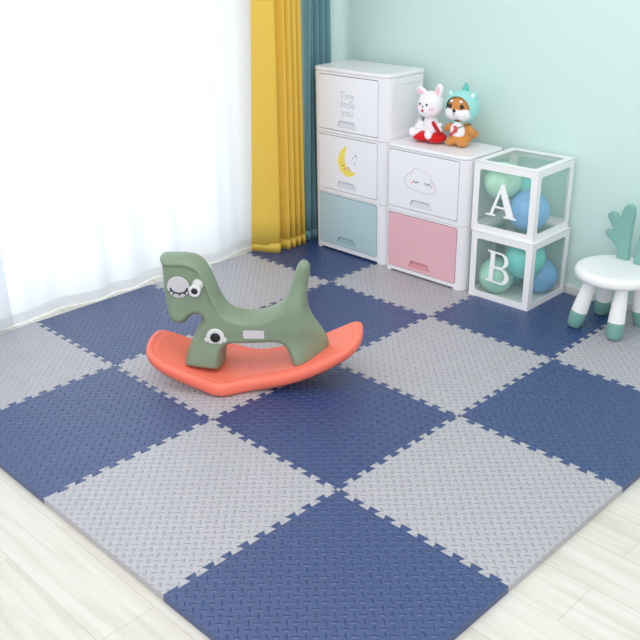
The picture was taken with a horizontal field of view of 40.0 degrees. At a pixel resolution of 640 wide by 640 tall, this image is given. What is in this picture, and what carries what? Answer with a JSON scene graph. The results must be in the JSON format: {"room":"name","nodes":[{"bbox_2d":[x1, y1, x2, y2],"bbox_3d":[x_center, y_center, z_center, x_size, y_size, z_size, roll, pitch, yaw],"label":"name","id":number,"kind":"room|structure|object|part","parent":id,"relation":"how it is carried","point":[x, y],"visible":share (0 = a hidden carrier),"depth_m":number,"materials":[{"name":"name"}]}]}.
{"room":"children's room","nodes":[
{"label":"children's room","id":0,"kind":"room"},
{"bbox_2d":[0,246,639,639],"bbox_3d":[-0.301,0.859,1.994,4.660,0.060,5.270,21,32,40],"label":"floor","id":1,"kind":"structure","parent":0,"point":[56,584],"depth_m":2.27,"materials":[{"name":"beige wood"}]},
{"bbox_2d":[0,248,13,329],"bbox_3d":[-1.761,-0.923,2.882,0.028,2.468,1.215,21,32,40],"label":"sheer curtain","id":2,"kind":"object","parent":1,"relation":"on","point":[6,320],"visible":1,"depth_m":3.71,"materials":[{"name":"white fabric"}]},
{"bbox_2d":[0,0,251,323],"bbox_3d":[-0.973,-1.276,3.665,0.057,2.486,1.845,21,32,40],"label":"sheer curtain","id":3,"kind":"object","parent":1,"relation":"on","point":[125,125],"visible":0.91,"depth_m":3.95,"materials":[{"name":"white fabric"}]},
{"bbox_2d":[0,238,639,639],"bbox_3d":[0.049,0.175,3.414,2.412,0.022,2.462,21,32,40],"label":"play mat","id":4,"kind":"object","parent":1,"relation":"on","point":[338,569],"depth_m":2.84,"materials":[{"name":"blue rubber"}]},
{"bbox_2d":[146,251,362,395],"bbox_3d":[-0.241,-0.011,3.217,0.798,0.487,0.358,1,24,4],"label":"rocking horse","id":5,"kind":"object","parent":4,"relation":"on","point":[208,362],"visible":1,"depth_m":3.17},
{"bbox_2d":[250,0,305,252],"bbox_3d":[-0.210,-1.500,4.117,0.307,2.468,0.144,-15,28,-29],"label":"curtain","id":6,"kind":"object","parent":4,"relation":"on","point":[277,151],"visible":1,"depth_m":4.35,"materials":[{"name":"yellow fabric"}]},
{"bbox_2d":[302,0,330,240],"bbox_3d":[-0.029,-1.587,4.306,0.122,2.468,0.269,7,25,17],"label":"curtain","id":7,"kind":"object","parent":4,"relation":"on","point":[316,13],"visible":0.63,"depth_m":4.45,"materials":[{"name":"blue fabric"}]},
{"bbox_2d":[315,60,423,264],"bbox_3d":[0.238,-0.798,4.427,0.495,0.923,0.282,21,32,40],"label":"storage cabinet","id":8,"kind":"object","parent":4,"relation":"on","point":[362,107],"visible":0.88,"depth_m":4.28,"materials":[{"name":"white plastic"}]},
{"bbox_2d":[338,146,354,176],"bbox_3d":[0.130,-0.781,4.335,0.114,0.150,0.001,21,32,40],"label":"print","id":9,"kind":"object","parent":8,"relation":"attached to","point":[346,154],"depth_m":4.34,"materials":[{"name":"yellow"}]},
{"bbox_3d":[0.138,-0.402,4.513,0.126,0.027,0.009,21,32,40],"label":"handle","id":10,"kind":"part","parent":8,"relation":"part of","materials":[{"name":"blue plastic"}]},
{"bbox_3d":[0.131,-0.945,4.268,0.126,0.027,0.009,21,32,40],"label":"handle","id":11,"kind":"part","parent":8,"relation":"part of","materials":[{"name":"white plastic"}]},
{"bbox_3d":[0.134,-0.670,4.393,0.126,0.027,0.009,21,32,40],"label":"handle","id":12,"kind":"part","parent":8,"relation":"part of","materials":[{"name":"white plastic"}]},
{"bbox_3d":[0.139,-0.761,4.346,0.387,0.270,0.013,21,32,40],"label":"door","id":13,"kind":"part","parent":8,"relation":"part of","materials":[{"name":"white plastic"}]},
{"bbox_3d":[0.143,-0.489,4.468,0.393,0.262,0.013,21,32,40],"label":"door","id":14,"kind":"part","parent":8,"relation":"part of","materials":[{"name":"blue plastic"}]},
{"bbox_3d":[0.136,-1.032,4.224,0.385,0.260,0.013,21,32,40],"label":"door","id":15,"kind":"part","parent":8,"relation":"part of","materials":[{"name":"white plastic"}]},
{"bbox_3d":[0.239,-0.795,4.429,0.491,0.304,0.280,21,32,40],"label":"frame","id":16,"kind":"part","parent":8,"relation":"part of","materials":[{"name":"white plastic"}]},
{"bbox_3d":[0.244,-0.515,4.554,0.491,0.304,0.280,21,32,40],"label":"frame","id":17,"kind":"part","parent":8,"relation":"part of","materials":[{"name":"white plastic"}]},
{"bbox_3d":[0.232,-1.210,4.244,0.495,0.020,0.280,21,32,40],"label":"panel","id":18,"kind":"part","parent":8,"relation":"part of","materials":[{"name":"white plastic"}]},
{"bbox_3d":[0.235,-1.069,4.307,0.491,0.292,0.280,21,32,40],"label":"frame","id":19,"kind":"part","parent":8,"relation":"part of","materials":[{"name":"white plastic"}]},
{"bbox_2d":[386,136,502,290],"bbox_3d":[0.573,-0.519,4.160,0.478,0.622,0.284,21,32,40],"label":"storage cabinet","id":20,"kind":"object","parent":4,"relation":"on","point":[430,200],"visible":0.86,"depth_m":4.04,"materials":[{"name":"white plastic"}]},
{"bbox_3d":[0.473,-0.257,4.185,0.126,0.027,0.009,21,32,40],"label":"handle","id":21,"kind":"part","parent":20,"relation":"part of","materials":[{"name":"pink plastic"}]},
{"bbox_3d":[0.467,-0.531,4.064,0.126,0.027,0.009,21,32,40],"label":"handle","id":22,"kind":"part","parent":20,"relation":"part of","materials":[{"name":"white plastic"}]},
{"bbox_3d":[0.477,-0.345,4.139,0.402,0.264,0.013,21,32,40],"label":"door","id":23,"kind":"part","parent":20,"relation":"part of","materials":[{"name":"pink plastic"}]},
{"bbox_3d":[0.471,-0.621,4.018,0.398,0.266,0.013,21,32,40],"label":"door","id":24,"kind":"part","parent":20,"relation":"part of","materials":[{"name":"white plastic"}]},
{"bbox_2d":[409,84,446,143],"bbox_3d":[0.503,-0.953,4.044,0.138,0.265,0.193,-21,31,-37],"label":"plush toy","id":25,"kind":"object","parent":20,"relation":"on","point":[431,104],"visible":1,"depth_m":4.01,"materials":[{"name":"white fabric"}]},
{"bbox_2d":[413,130,446,143],"bbox_3d":[0.515,-0.855,4.082,0.129,0.054,0.172,-21,31,-37],"label":"cushion","id":26,"kind":"object","parent":20,"relation":"on","point":[432,136],"depth_m":4.02,"materials":[{"name":"red fabric"}]},
{"bbox_3d":[0.577,-0.375,4.226,0.478,0.304,0.280,21,32,40],"label":"frame","id":27,"kind":"part","parent":20,"relation":"part of","materials":[{"name":"white plastic"}]},
{"bbox_3d":[0.572,-0.652,4.102,0.478,0.300,0.280,21,32,40],"label":"frame","id":28,"kind":"part","parent":20,"relation":"part of","materials":[{"name":"white plastic"}]},
{"bbox_3d":[0.570,-0.796,4.038,0.474,0.016,0.280,21,32,40],"label":"panel","id":29,"kind":"part","parent":20,"relation":"part of","materials":[{"name":"white plastic"}]},
{"bbox_2d":[444,82,479,146],"bbox_3d":[0.639,-0.927,3.964,0.162,0.279,0.147,18,30,37],"label":"plush toy","id":30,"kind":"object","parent":20,"relation":"on","point":[462,107],"visible":1,"depth_m":3.93,"materials":[{"name":"orange fabric"}]},
{"bbox_2d":[445,82,479,123],"bbox_3d":[0.647,-0.975,3.953,0.162,0.184,0.122,21,32,40],"label":"hood","id":31,"kind":"object","parent":30,"relation":"attached to","point":[465,103],"depth_m":3.90,"materials":[{"name":"teal fabric"}]},
{"bbox_2d":[469,218,570,310],"bbox_3d":[0.895,-0.266,3.965,0.311,0.308,0.311,21,32,40],"label":"box","id":32,"kind":"object","parent":4,"relation":"on","point":[521,296],"visible":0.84,"depth_m":3.90,"materials":[{"name":"white plastic"}]},
{"bbox_2d":[478,257,514,292],"bbox_3d":[0.800,-0.200,3.992,0.161,0.169,0.161,21,32,40],"label":"balloon","id":33,"kind":"object","parent":32,"relation":"in","point":[498,276],"visible":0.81,"depth_m":3.94,"materials":[{"name":"green rubber"}]},
{"bbox_2d":[512,276,522,283],"bbox_3d":[0.904,-0.232,4.075,0.123,0.131,0.124,21,32,40],"label":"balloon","id":34,"kind":"object","parent":32,"relation":"in","point":[517,280],"visible":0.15,"depth_m":4.04,"materials":[{"name":"teal rubber"}]},
{"bbox_3d":[0.892,-0.405,3.903,0.311,0.004,0.311,21,32,40],"label":"lid","id":35,"kind":"part","parent":32,"relation":"part of","materials":[{"name":"white plastic"}]},
{"bbox_2d":[471,147,575,242],"bbox_3d":[0.886,-0.553,3.853,0.311,0.308,0.311,20,32,39],"label":"box","id":36,"kind":"object","parent":32,"relation":"on","point":[561,162],"visible":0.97,"depth_m":3.79,"materials":[{"name":"white plastic"}]},
{"bbox_2d":[483,162,521,199],"bbox_3d":[0.796,-0.606,3.832,0.165,0.166,0.169,21,32,40],"label":"balloon","id":37,"kind":"object","parent":36,"relation":"in","point":[492,181],"visible":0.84,"depth_m":3.77,"materials":[{"name":"green rubber"}]},
{"bbox_2d":[510,178,530,199],"bbox_3d":[0.910,-0.570,3.930,0.127,0.128,0.134,21,32,40],"label":"balloon","id":38,"kind":"object","parent":36,"relation":"in","point":[526,182],"visible":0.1,"depth_m":3.87,"materials":[{"name":"teal rubber"}]},
{"bbox_3d":[0.884,-0.692,3.791,0.311,0.004,0.311,20,32,39],"label":"lid","id":39,"kind":"part","parent":36,"relation":"part of","materials":[{"name":"white plastic"}]},
{"bbox_2d":[510,189,549,231],"bbox_3d":[0.907,-0.474,3.821,0.179,0.180,0.182,21,32,40],"label":"balloon","id":40,"kind":"object","parent":36,"relation":"in","point":[519,204],"visible":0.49,"depth_m":3.76,"materials":[{"name":"blue rubber"}]},
{"bbox_2d":[505,246,545,278],"bbox_3d":[0.905,-0.271,3.877,0.175,0.175,0.183,21,32,40],"label":"balloon","id":41,"kind":"object","parent":32,"relation":"in","point":[516,257],"visible":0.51,"depth_m":3.82,"materials":[{"name":"teal rubber"}]},
{"bbox_2d":[523,259,557,291],"bbox_3d":[0.997,-0.205,3.989,0.156,0.162,0.155,21,32,40],"label":"balloon","id":42,"kind":"object","parent":32,"relation":"in","point":[546,279],"visible":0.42,"depth_m":3.93,"materials":[{"name":"blue rubber"}]},
{"bbox_2d":[568,204,639,340],"bbox_3d":[1.208,-0.202,3.582,0.332,0.503,0.332,21,32,40],"label":"chair","id":43,"kind":"object","parent":4,"relation":"on","point":[620,272],"visible":1,"depth_m":3.59,"materials":[{"name":"white plastic"}]},
{"bbox_3d":[1.090,-0.106,3.622,0.093,0.170,0.066,2,24,6],"label":"leg","id":44,"kind":"part","parent":43,"relation":"part of","materials":[{"name":"white plastic"}]},
{"bbox_3d":[1.212,-0.157,3.729,0.077,0.166,0.075,21,32,40],"label":"leg","id":45,"kind":"part","parent":43,"relation":"part of","materials":[{"name":"white plastic"}]},
{"bbox_3d":[1.208,-0.196,3.585,0.332,0.042,0.332,21,32,40],"label":"seat","id":46,"kind":"part","parent":43,"relation":"part of","materials":[{"name":"white plastic"}]},
{"bbox_3d":[1.198,-0.062,3.519,0.067,0.167,0.086,21,32,40],"label":"leg","id":47,"kind":"part","parent":43,"relation":"part of","materials":[{"name":"white plastic"}]},
{"bbox_3d":[1.325,-0.112,3.625,0.075,0.165,0.074,21,32,40],"label":"leg","id":48,"kind":"part","parent":43,"relation":"part of","materials":[{"name":"white plastic"}]},
{"bbox_2d":[300,0,639,301],"bbox_3d":[1.538,-1.137,3.241,4.780,2.632,0.120,21,32,40],"label":"wall","id":49,"kind":"structure","parent":0,"point":[559,77],"depth_m":3.87,"materials":[{"name":"green paint"}]},
{"bbox_2d":[556,281,631,311],"bbox_3d":[1.553,0.024,3.660,4.660,0.050,0.014,21,32,40],"label":"baseboard","id":50,"kind":"structure","parent":49,"relation":"attached to","point":[569,289],"depth_m":4.01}
]}

